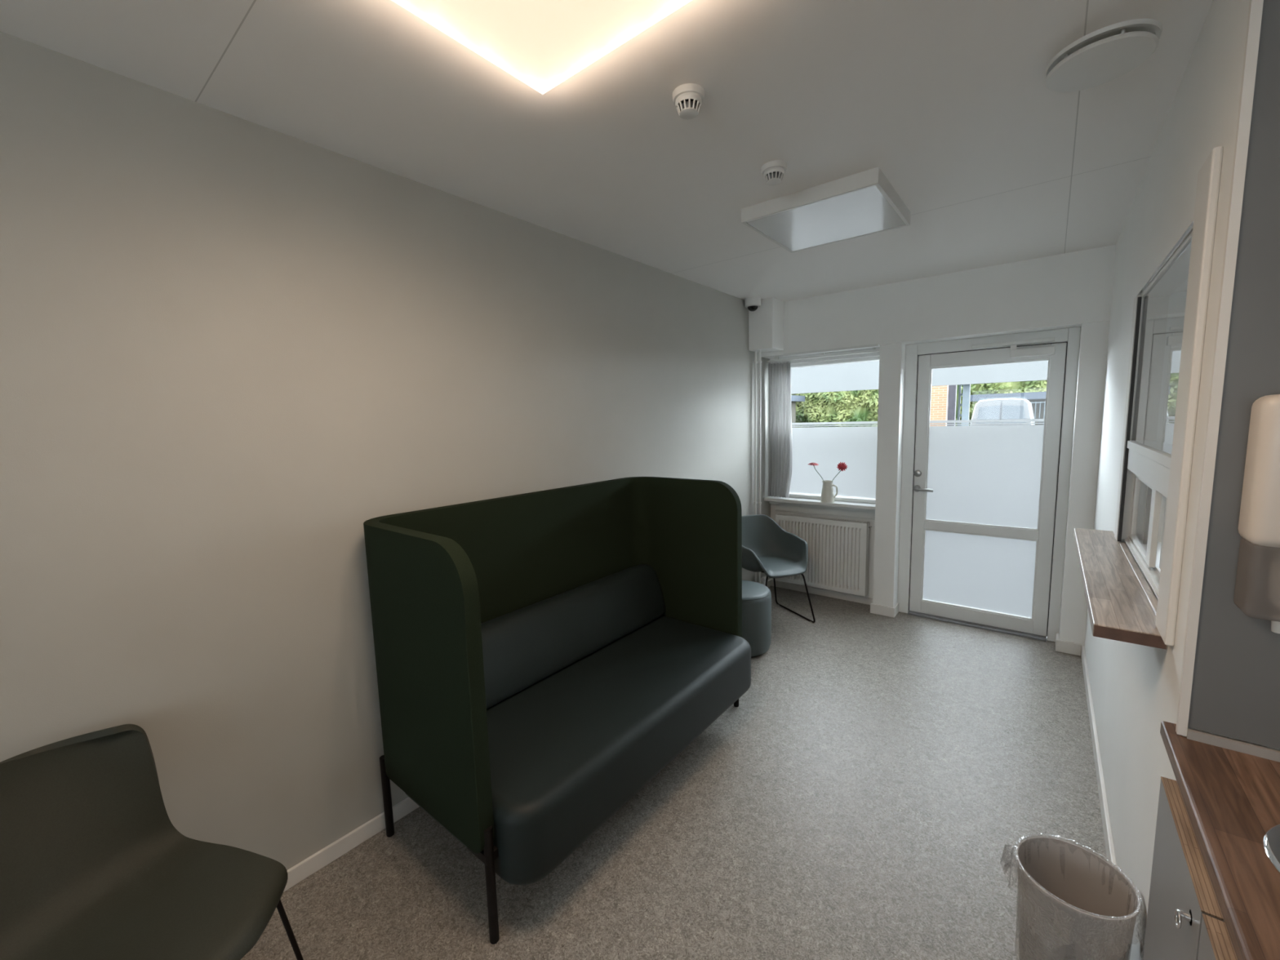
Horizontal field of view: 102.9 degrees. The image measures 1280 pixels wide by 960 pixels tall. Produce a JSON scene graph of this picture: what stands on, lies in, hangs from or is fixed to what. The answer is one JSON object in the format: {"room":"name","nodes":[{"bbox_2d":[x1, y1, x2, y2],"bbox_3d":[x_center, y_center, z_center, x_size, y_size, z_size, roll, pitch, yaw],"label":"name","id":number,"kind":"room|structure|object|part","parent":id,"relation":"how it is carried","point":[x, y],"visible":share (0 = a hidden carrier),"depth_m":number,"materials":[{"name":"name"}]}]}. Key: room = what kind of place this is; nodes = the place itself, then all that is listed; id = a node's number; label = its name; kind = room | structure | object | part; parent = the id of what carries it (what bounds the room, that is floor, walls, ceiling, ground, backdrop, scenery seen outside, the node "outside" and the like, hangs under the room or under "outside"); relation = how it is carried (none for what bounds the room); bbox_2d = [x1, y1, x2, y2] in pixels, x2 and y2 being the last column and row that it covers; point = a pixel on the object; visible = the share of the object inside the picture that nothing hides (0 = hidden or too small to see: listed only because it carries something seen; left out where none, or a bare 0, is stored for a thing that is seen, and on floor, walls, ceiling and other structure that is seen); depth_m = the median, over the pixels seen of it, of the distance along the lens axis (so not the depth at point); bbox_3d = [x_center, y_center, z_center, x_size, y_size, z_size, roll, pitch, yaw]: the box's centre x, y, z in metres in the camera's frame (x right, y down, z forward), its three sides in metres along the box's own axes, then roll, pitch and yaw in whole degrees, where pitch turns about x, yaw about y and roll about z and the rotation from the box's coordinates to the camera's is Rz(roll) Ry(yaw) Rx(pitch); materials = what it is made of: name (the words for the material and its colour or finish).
{"room":"waiting room","nodes":[
{"label":"waiting room","id":0,"kind":"room"},
{"bbox_2d":[0,31,770,870],"bbox_3d":[-1.442,0.210,1.523,0.100,2.626,8.720,4,8,38],"label":"wall","id":1,"kind":"structure","parent":0,"point":[231,347],"depth_m":1.67,"materials":[{"name":"grey paint"}]},
{"bbox_2d":[283,580,771,892],"bbox_3d":[-1.385,1.428,1.605,0.013,0.065,8.460,4,8,38],"label":"baseboard","id":2,"kind":"structure","parent":1,"relation":"attached to","point":[313,864],"depth_m":1.93,"materials":[{"name":"white paint"}]},
{"bbox_2d":[754,351,757,582],"bbox_3d":[1.011,-0.022,4.462,0.028,2.165,0.028,4,8,38],"label":"pipe","id":3,"kind":"object","parent":1,"relation":"attached to","point":[755,352],"visible":0.97,"depth_m":4.42,"materials":[{"name":"white metal"}]},
{"bbox_2d":[748,297,783,352],"bbox_3d":[1.066,-1.297,4.301,0.213,0.401,0.230,4,8,38],"label":"trim","id":4,"kind":"structure","parent":1,"relation":"attached to","point":[766,323],"depth_m":4.22,"materials":[{"name":"white paint"}]},
{"bbox_2d":[0,0,1213,302],"bbox_3d":[0.516,-1.000,-0.229,5.213,0.080,8.700,4,8,38],"label":"ceiling","id":5,"kind":"structure","parent":0,"point":[991,165],"depth_m":1.61,"materials":[{"name":"white paint"}]},
{"bbox_2d":[391,0,691,93],"bbox_3d":[-0.223,-1.052,0.995,0.595,0.060,0.595,4,8,38],"label":"ceiling lamp","id":6,"kind":"object","parent":5,"relation":"attached to","point":[542,44],"visible":1,"depth_m":1.18,"materials":[{"name":"white plastic"}]},
{"bbox_2d":[672,83,704,119],"bbox_3d":[0.145,-1.123,1.526,0.096,0.060,0.096,4,8,38],"label":"smoke detector","id":7,"kind":"object","parent":5,"relation":"attached to","point":[687,98],"visible":1,"depth_m":1.50,"materials":[{"name":"white plastic"}]},
{"bbox_2d":[744,296,760,311],"bbox_3d":[0.919,-1.427,4.156,0.128,0.101,0.128,4,8,38],"label":"security camera","id":8,"kind":"object","parent":5,"relation":"attached to","point":[752,303],"visible":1,"depth_m":4.11,"materials":[{"name":"white plastic"}]},
{"bbox_2d":[761,160,786,185],"bbox_3d":[0.521,-1.185,1.981,0.096,0.060,0.096,4,8,38],"label":"smoke detector","id":9,"kind":"object","parent":5,"relation":"attached to","point":[773,171],"visible":1,"depth_m":1.96,"materials":[{"name":"white plastic"}]},
{"bbox_2d":[741,166,911,253],"bbox_3d":[0.889,-1.246,2.419,0.595,0.060,0.595,4,8,38],"label":"ceiling lamp","id":10,"kind":"object","parent":5,"relation":"attached to","point":[864,203],"visible":1,"depth_m":2.32,"materials":[{"name":"white plastic"}]},
{"bbox_2d":[1044,18,1162,92],"bbox_3d":[1.253,-1.142,1.387,0.236,0.048,0.253,4,8,38],"label":"ceiling vent","id":11,"kind":"object","parent":5,"relation":"in","point":[1103,55],"visible":1,"depth_m":1.35,"materials":[{"name":"white plastic"}]},
{"bbox_2d":[240,585,1106,959],"bbox_3d":[-0.231,1.562,0.735,3.113,0.060,8.720,4,8,38],"label":"floor","id":12,"kind":"structure","parent":0,"point":[868,787],"depth_m":1.98,"materials":[{"name":"grey carpet"}]},
{"bbox_2d":[0,724,303,959],"bbox_3d":[-1.230,1.093,1.189,0.662,0.819,0.613,0,7,14],"label":"chair","id":13,"kind":"object","parent":12,"relation":"on","point":[95,865],"visible":1,"depth_m":1.27,"materials":[{"name":"green fabric"}]},
{"bbox_3d":[-1.177,1.273,1.370,0.416,0.417,0.281,0,7,14],"label":"sled leg","id":14,"kind":"part","parent":13,"relation":"part of","materials":[{"name":"black metal"}]},
{"bbox_2d":[363,476,751,944],"bbox_3d":[-0.198,0.710,2.335,0.842,1.262,1.678,4,8,38],"label":"sofa","id":15,"kind":"object","parent":12,"relation":"on","point":[542,657],"visible":1,"depth_m":2.13,"materials":[{"name":"green fabric"}]},
{"bbox_3d":[-0.991,1.239,1.998,0.029,0.330,0.029,4,8,38],"label":"leg","id":16,"kind":"part","parent":15,"relation":"part of","materials":[{"name":"black metal"}]},
{"bbox_3d":[-0.459,1.247,1.572,0.029,0.385,0.029,4,8,38],"label":"leg","id":17,"kind":"part","parent":15,"relation":"part of","materials":[{"name":"black metal"}]},
{"bbox_2d":[480,564,665,709],"bbox_3d":[-0.402,0.740,2.501,0.210,0.315,1.560,4,8,38],"label":"cushion","id":18,"kind":"object","parent":15,"relation":"on","point":[529,642],"depth_m":2.47,"materials":[{"name":"black leather"}]},
{"bbox_3d":[-0.153,1.036,2.346,0.752,0.266,1.574,4,8,38],"label":"seat","id":19,"kind":"part","parent":15,"relation":"part of","materials":[{"name":"black leather"}]},
{"bbox_3d":[0.536,1.102,2.839,0.029,0.330,0.029,4,8,38],"label":"leg","id":20,"kind":"part","parent":15,"relation":"part of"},
{"bbox_2d":[742,580,771,657],"bbox_3d":[0.702,0.963,3.574,0.424,0.430,0.424,4,8,38],"label":"pouf","id":21,"kind":"object","parent":12,"relation":"on","point":[756,597],"visible":0.41,"depth_m":3.39,"materials":[{"name":"grey fabric"}]},
{"bbox_2d":[758,350,761,583],"bbox_3d":[1.043,-0.020,4.436,0.028,2.165,0.028,4,8,38],"label":"pipe","id":22,"kind":"object","parent":12,"relation":"on","point":[759,361],"visible":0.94,"depth_m":4.39,"materials":[{"name":"white metal"}]},
{"bbox_2d":[742,514,815,622],"bbox_3d":[1.015,0.717,4.074,0.571,0.787,0.583,-4,7,-22],"label":"armchair","id":23,"kind":"object","parent":12,"relation":"on","point":[768,548],"visible":0.87,"depth_m":4.19,"materials":[{"name":"grey fabric"}]},
{"bbox_3d":[1.158,0.897,4.116,0.241,0.411,0.491,-4,7,-22],"label":"sled leg","id":24,"kind":"part","parent":23,"relation":"part of","materials":[{"name":"black metal"}]},
{"bbox_2d":[1015,836,1140,959],"bbox_3d":[1.181,1.242,1.401,0.256,0.350,0.256,4,8,38],"label":"waste bin","id":25,"kind":"object","parent":12,"relation":"on","point":[1074,874],"visible":0.98,"depth_m":1.39,"materials":[{"name":"grey plastic"}]},
{"bbox_2d":[1000,833,1146,959],"bbox_3d":[1.179,1.213,1.398,0.301,0.310,0.305,0,7,16],"label":"liner","id":26,"kind":"object","parent":25,"relation":"in","point":[1012,853],"visible":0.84,"depth_m":1.38,"materials":[{"name":"clear plastic"}]},
{"bbox_2d":[1142,776,1225,959],"bbox_3d":[1.214,1.058,0.733,0.700,0.868,0.360,4,8,38],"label":"base cabinet","id":27,"kind":"object","parent":12,"relation":"on","point":[1181,890],"visible":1,"depth_m":0.90,"materials":[{"name":"grey laminate"}]},
{"bbox_3d":[0.859,0.685,0.802,0.014,0.022,0.022,4,8,38],"label":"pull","id":28,"kind":"part","parent":27,"relation":"part of","materials":[{"name":"silver metal"}]},
{"bbox_2d":[1197,913,1237,959],"bbox_3d":[0.966,1.100,0.425,0.700,0.868,0.430,4,8,38],"label":"base cabinet","id":29,"kind":"object","parent":12,"relation":"on","point":[1215,943],"visible":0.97,"depth_m":0.72,"materials":[{"name":"grey laminate"}]},
{"bbox_3d":[0.712,1.041,0.622,0.022,0.763,0.426,4,8,38],"label":"cabinet door","id":30,"kind":"part","parent":29,"relation":"part of","materials":[{"name":"grey laminate"}]},
{"bbox_2d":[1160,720,1279,959],"bbox_3d":[1.125,0.622,0.559,0.668,0.034,0.976,4,8,38],"label":"countertop","id":31,"kind":"structure","parent":29,"relation":"on","point":[1231,798],"depth_m":0.85,"materials":[{"name":"brown wood"}]},
{"bbox_2d":[1263,823,1279,872],"bbox_3d":[1.101,0.664,0.696,0.328,0.161,0.328,4,8,38],"label":"sink","id":32,"kind":"object","parent":31,"relation":"in","point":[1272,837],"visible":0.98,"depth_m":0.80,"materials":[{"name":"silver metal"}]},
{"bbox_2d":[760,244,1115,654],"bbox_3d":[2.148,-0.196,3.969,2.433,2.566,0.370,4,8,38],"label":"wall","id":33,"kind":"structure","parent":0,"point":[1070,290],"depth_m":3.51,"materials":[{"name":"white paint"}]},
{"bbox_2d":[760,513,871,596],"bbox_3d":[1.503,0.649,4.412,0.860,0.619,0.285,4,8,38],"label":"radiator","id":34,"kind":"object","parent":33,"relation":"attached to","point":[838,549],"visible":0.91,"depth_m":4.37,"materials":[{"name":"white metal"}]},
{"bbox_3d":[1.121,0.892,4.611,0.042,0.042,0.065,4,8,38],"label":"thermostat knob","id":35,"kind":"part","parent":34,"relation":"part of","materials":[{"name":"white plastic"}]},
{"bbox_2d":[775,513,869,525],"bbox_3d":[1.571,0.340,4.443,0.780,0.016,0.087,4,8,38],"label":"grille","id":36,"kind":"object","parent":34,"relation":"attached to","point":[828,521],"depth_m":4.42,"materials":[{"name":"white metal"}]},
{"bbox_2d":[764,346,879,519],"bbox_3d":[1.568,-0.380,4.388,0.981,1.395,0.205,4,8,38],"label":"window","id":37,"kind":"structure","parent":33,"relation":"in","point":[825,446],"depth_m":4.38,"materials":[{"name":"glass"}]},
{"bbox_2d":[768,360,792,497],"bbox_3d":[1.246,-0.445,4.543,0.227,1.205,0.053,4,8,38],"label":"curtain","id":38,"kind":"object","parent":37,"relation":"hanging from","point":[780,424],"visible":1,"depth_m":4.54,"materials":[{"name":"white fabric"}]},
{"bbox_3d":[1.576,0.192,4.446,0.981,0.030,0.185,4,8,38],"label":"sill","id":39,"kind":"part","parent":37,"relation":"part of","materials":[{"name":"white paint"}]},
{"bbox_3d":[1.503,-1.044,4.254,0.935,0.042,0.038,4,8,38],"label":"curtain rail","id":40,"kind":"part","parent":37,"relation":"part of","materials":[{"name":"white metal"}]},
{"bbox_2d":[820,480,837,502],"bbox_3d":[1.612,0.096,4.366,0.123,0.178,0.114,-2,7,-2],"label":"vase","id":41,"kind":"object","parent":37,"relation":"on","point":[828,495],"visible":1,"depth_m":4.33,"materials":[{"name":"beige ceramic"}]},
{"bbox_2d":[808,462,823,480],"bbox_3d":[1.540,0.009,4.409,0.184,0.316,0.092,4,8,38],"label":"flower","id":42,"kind":"object","parent":41,"relation":"in","point":[810,464],"visible":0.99,"depth_m":4.40,"materials":[{"name":"pink plant"}]},
{"bbox_3d":[1.656,0.097,4.327,0.045,0.120,0.013,4,8,38],"label":"handle","id":43,"kind":"part","parent":41,"relation":"part of","materials":[{"name":"beige ceramic"}]},
{"bbox_2d":[831,462,847,481],"bbox_3d":[1.660,0.012,4.303,0.166,0.328,0.043,2,8,30],"label":"flower","id":44,"kind":"object","parent":41,"relation":"in","point":[842,466],"visible":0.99,"depth_m":4.26,"materials":[{"name":"red plant"}]},
{"bbox_3d":[1.628,-0.180,4.447,0.854,0.645,0.004,4,8,38],"label":"frosted pane","id":45,"kind":"part","parent":37,"relation":"part of","materials":[{"name":"white glass"}]},
{"bbox_2d":[782,343,879,356],"bbox_3d":[1.532,-1.048,4.131,0.753,0.017,0.065,4,8,38],"label":"trim","id":46,"kind":"structure","parent":33,"relation":"attached to","point":[875,345],"depth_m":4.09,"materials":[{"name":"white paint"}]},
{"bbox_2d":[771,579,1081,656],"bbox_3d":[2.070,1.043,4.106,2.242,0.078,0.217,4,8,38],"label":"baseboard","id":47,"kind":"structure","parent":33,"relation":"attached to","point":[1061,646],"depth_m":4.33,"materials":[{"name":"white paint"}]},
{"bbox_2d":[897,326,1080,641],"bbox_3d":[2.500,0.038,3.764,1.021,2.130,0.178,4,8,38],"label":"door","id":48,"kind":"structure","parent":33,"relation":"in","point":[984,508],"depth_m":3.73,"materials":[{"name":"white paint"}]},
{"bbox_3d":[2.193,0.075,3.938,0.128,0.026,0.058,4,8,38],"label":"lever","id":49,"kind":"part","parent":48,"relation":"part of","materials":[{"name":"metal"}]},
{"bbox_3d":[2.527,0.689,3.833,0.709,0.584,0.004,4,8,38],"label":"frosted pane","id":50,"kind":"part","parent":48,"relation":"part of","materials":[{"name":"white glass"}]},
{"bbox_3d":[2.508,-0.052,3.747,0.709,0.777,0.004,4,8,38],"label":"frosted pane","id":51,"kind":"part","parent":48,"relation":"part of","materials":[{"name":"white glass"}]},
{"bbox_3d":[2.552,-0.922,3.503,0.460,0.055,0.035,4,8,38],"label":"closer arm","id":52,"kind":"part","parent":48,"relation":"part of","materials":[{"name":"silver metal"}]},
{"bbox_2d":[1084,0,1279,959],"bbox_3d":[2.074,0.024,2.084,0.145,2.566,2.790,4,8,38],"label":"wall","id":53,"kind":"structure","parent":0,"point":[1135,688],"depth_m":1.47,"materials":[{"name":"white paint"}]},
{"bbox_2d":[1080,645,1130,959],"bbox_3d":[2.033,1.259,2.263,0.013,0.075,2.735,4,8,38],"label":"baseboard","id":54,"kind":"structure","parent":53,"relation":"attached to","point":[1110,854],"depth_m":2.17,"materials":[{"name":"white paint"}]},
{"bbox_2d":[1073,528,1167,648],"bbox_3d":[1.682,0.322,1.828,0.156,0.034,1.410,4,8,38],"label":"wall ledge","id":55,"kind":"object","parent":53,"relation":"attached to","point":[1122,605],"visible":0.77,"depth_m":1.56,"materials":[{"name":"brown wood"}]},
{"bbox_2d":[1114,221,1193,597],"bbox_3d":[1.815,-0.176,1.691,0.221,1.039,1.480,4,8,38],"label":"window","id":56,"kind":"structure","parent":53,"relation":"in","point":[1158,313],"depth_m":1.73,"materials":[{"name":"white paint"}]},
{"bbox_3d":[1.914,0.131,1.940,0.003,0.240,0.435,4,8,38],"label":"sash pane","id":57,"kind":"part","parent":56,"relation":"part of","materials":[{"name":"clear glass"}]},
{"bbox_3d":[1.902,0.124,1.923,0.016,0.290,0.545,4,8,38],"label":"sliding sash","id":58,"kind":"part","parent":56,"relation":"part of","materials":[{"name":"white paint"}]},
{"bbox_3d":[1.866,0.326,1.719,0.125,0.034,1.480,4,8,38],"label":"sill","id":59,"kind":"part","parent":56,"relation":"part of","materials":[{"name":"white paint"}]},
{"bbox_3d":[1.672,-0.386,1.640,0.004,0.568,1.079,4,8,38],"label":"pane","id":60,"kind":"part","parent":56,"relation":"part of","materials":[{"name":"clear glass"}]},
{"bbox_2d":[1155,146,1223,645],"bbox_3d":[1.268,-0.162,1.184,0.016,1.095,0.140,4,8,38],"label":"trim","id":61,"kind":"structure","parent":53,"relation":"attached to","point":[1209,175],"depth_m":1.15,"materials":[{"name":"white paint"}]},
{"bbox_2d":[1175,0,1263,736],"bbox_3d":[1.132,-0.282,0.992,0.014,1.658,0.014,4,8,38],"label":"trim","id":62,"kind":"structure","parent":53,"relation":"attached to","point":[1255,6],"depth_m":0.99,"materials":[{"name":"white paint"}]},
{"bbox_2d":[1186,728,1279,762],"bbox_3d":[1.404,0.551,0.877,0.638,0.019,0.008,4,8,38],"label":"trim","id":63,"kind":"structure","parent":53,"relation":"attached to","point":[1242,747],"depth_m":1.03,"materials":[{"name":"wood"}]},
{"bbox_3d":[1.486,0.184,0.838,0.498,2.566,0.088,4,8,38],"label":"wall","id":64,"kind":"structure","parent":0,"visible":0},
{"bbox_2d":[1187,0,1279,749],"bbox_3d":[1.389,-0.275,0.789,0.638,1.638,0.012,4,8,38],"label":"wall panel","id":65,"kind":"object","parent":64,"relation":"attached to","point":[1235,693],"depth_m":0.99,"materials":[{"name":"grey paint"}]},
{"bbox_2d":[1233,394,1279,633],"bbox_3d":[1.188,0.065,0.927,0.118,0.440,0.094,4,8,38],"label":"soap dispenser","id":66,"kind":"object","parent":64,"relation":"attached to","point":[1257,585],"visible":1,"depth_m":0.93,"materials":[{"name":"beige plastic"}]},
{"bbox_3d":[1.194,0.183,0.944,0.106,0.147,0.088,4,8,38],"label":"tank","id":67,"kind":"part","parent":66,"relation":"part of","materials":[{"name":"grey plastic"}]},
{"label":"outside","id":68,"kind":"structure","parent":0,"visible":0},
{"bbox_3d":[16.267,-1.893,28.355,70.000,0.100,55.379,4,8,38],"label":"ground","id":69,"kind":"structure","parent":68,"visible":0},
{"bbox_2d":[791,395,804,427],"bbox_3d":[4.772,-2.825,26.488,6.650,2.770,2.800,4,8,38],"label":"house","id":70,"kind":"structure","parent":69,"relation":"on","point":[794,398],"depth_m":25.20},
{"bbox_2d":[791,384,959,427],"bbox_3d":[9.314,-3.766,26.150,11.985,4.686,2.304,4,8,38],"label":"hedge","id":71,"kind":"object","parent":69,"relation":"on","point":[855,405],"visible":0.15,"depth_m":24.94,"materials":[{"name":"green plant"}]},
{"bbox_2d":[791,360,1048,426],"bbox_3d":[7.482,-1.023,8.684,13.200,3.150,3.000,4,8,38],"label":"carport","id":72,"kind":"object","parent":69,"relation":"on","point":[863,375],"visible":0.02,"depth_m":8.68,"materials":[{"name":"metal"}]},
{"bbox_3d":[5.547,-0.925,8.704,0.100,3.050,0.100,4,8,38],"label":"post","id":73,"kind":"part","parent":72,"relation":"part of","materials":[{"name":"metal"}]},
{"bbox_2d":[929,385,948,426],"bbox_3d":[8.741,-2.133,14.939,0.580,3.850,0.600,4,8,38],"label":"brick pillar","id":74,"kind":"structure","parent":69,"relation":"on","point":[939,396],"depth_m":14.71,"materials":[{"name":"yellow brick"}]},
{"bbox_2d":[946,385,956,426],"bbox_3d":[8.565,-1.970,14.007,0.180,3.750,0.200,4,8,38],"label":"timber post","id":75,"kind":"object","parent":69,"relation":"on","point":[952,395],"visible":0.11,"depth_m":13.92,"materials":[{"name":"grey wood"}]},
{"bbox_2d":[956,384,963,426],"bbox_3d":[6.965,-1.480,11.005,0.180,3.550,0.050,4,8,38],"label":"sign post","id":76,"kind":"object","parent":69,"relation":"on","point":[960,394],"visible":0.11,"depth_m":11.01,"materials":[{"name":"grey metal"}]},
{"bbox_2d":[969,396,1035,425],"bbox_3d":[12.614,-1.721,17.689,1.720,2.200,3.700,4,8,38],"label":"van","id":77,"kind":"object","parent":69,"relation":"on","point":[1013,407],"visible":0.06,"depth_m":16.25,"materials":[{"name":"white paint"}]},
{"bbox_2d":[960,380,1047,425],"bbox_3d":[20.282,-3.744,22.754,21.292,4.903,2.286,4,8,38],"label":"hedge","id":78,"kind":"object","parent":69,"relation":"on","point":[1034,385],"visible":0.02,"depth_m":24.36,"materials":[{"name":"green plant"}]},
{"bbox_2d":[969,391,1046,424],"bbox_3d":[19.589,-2.249,19.429,11.750,2.490,3.000,4,8,38],"label":"shed","id":79,"kind":"object","parent":69,"relation":"on","point":[1033,397],"visible":0.18,"depth_m":21.40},
{"bbox_2d":[1031,401,1045,424],"bbox_3d":[17.595,-1.895,18.519,5.500,2.100,0.050,4,8,38],"label":"fence","id":80,"kind":"object","parent":69,"relation":"on","point":[1031,402],"visible":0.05,"depth_m":19.96,"materials":[{"name":"metal"}]}
]}

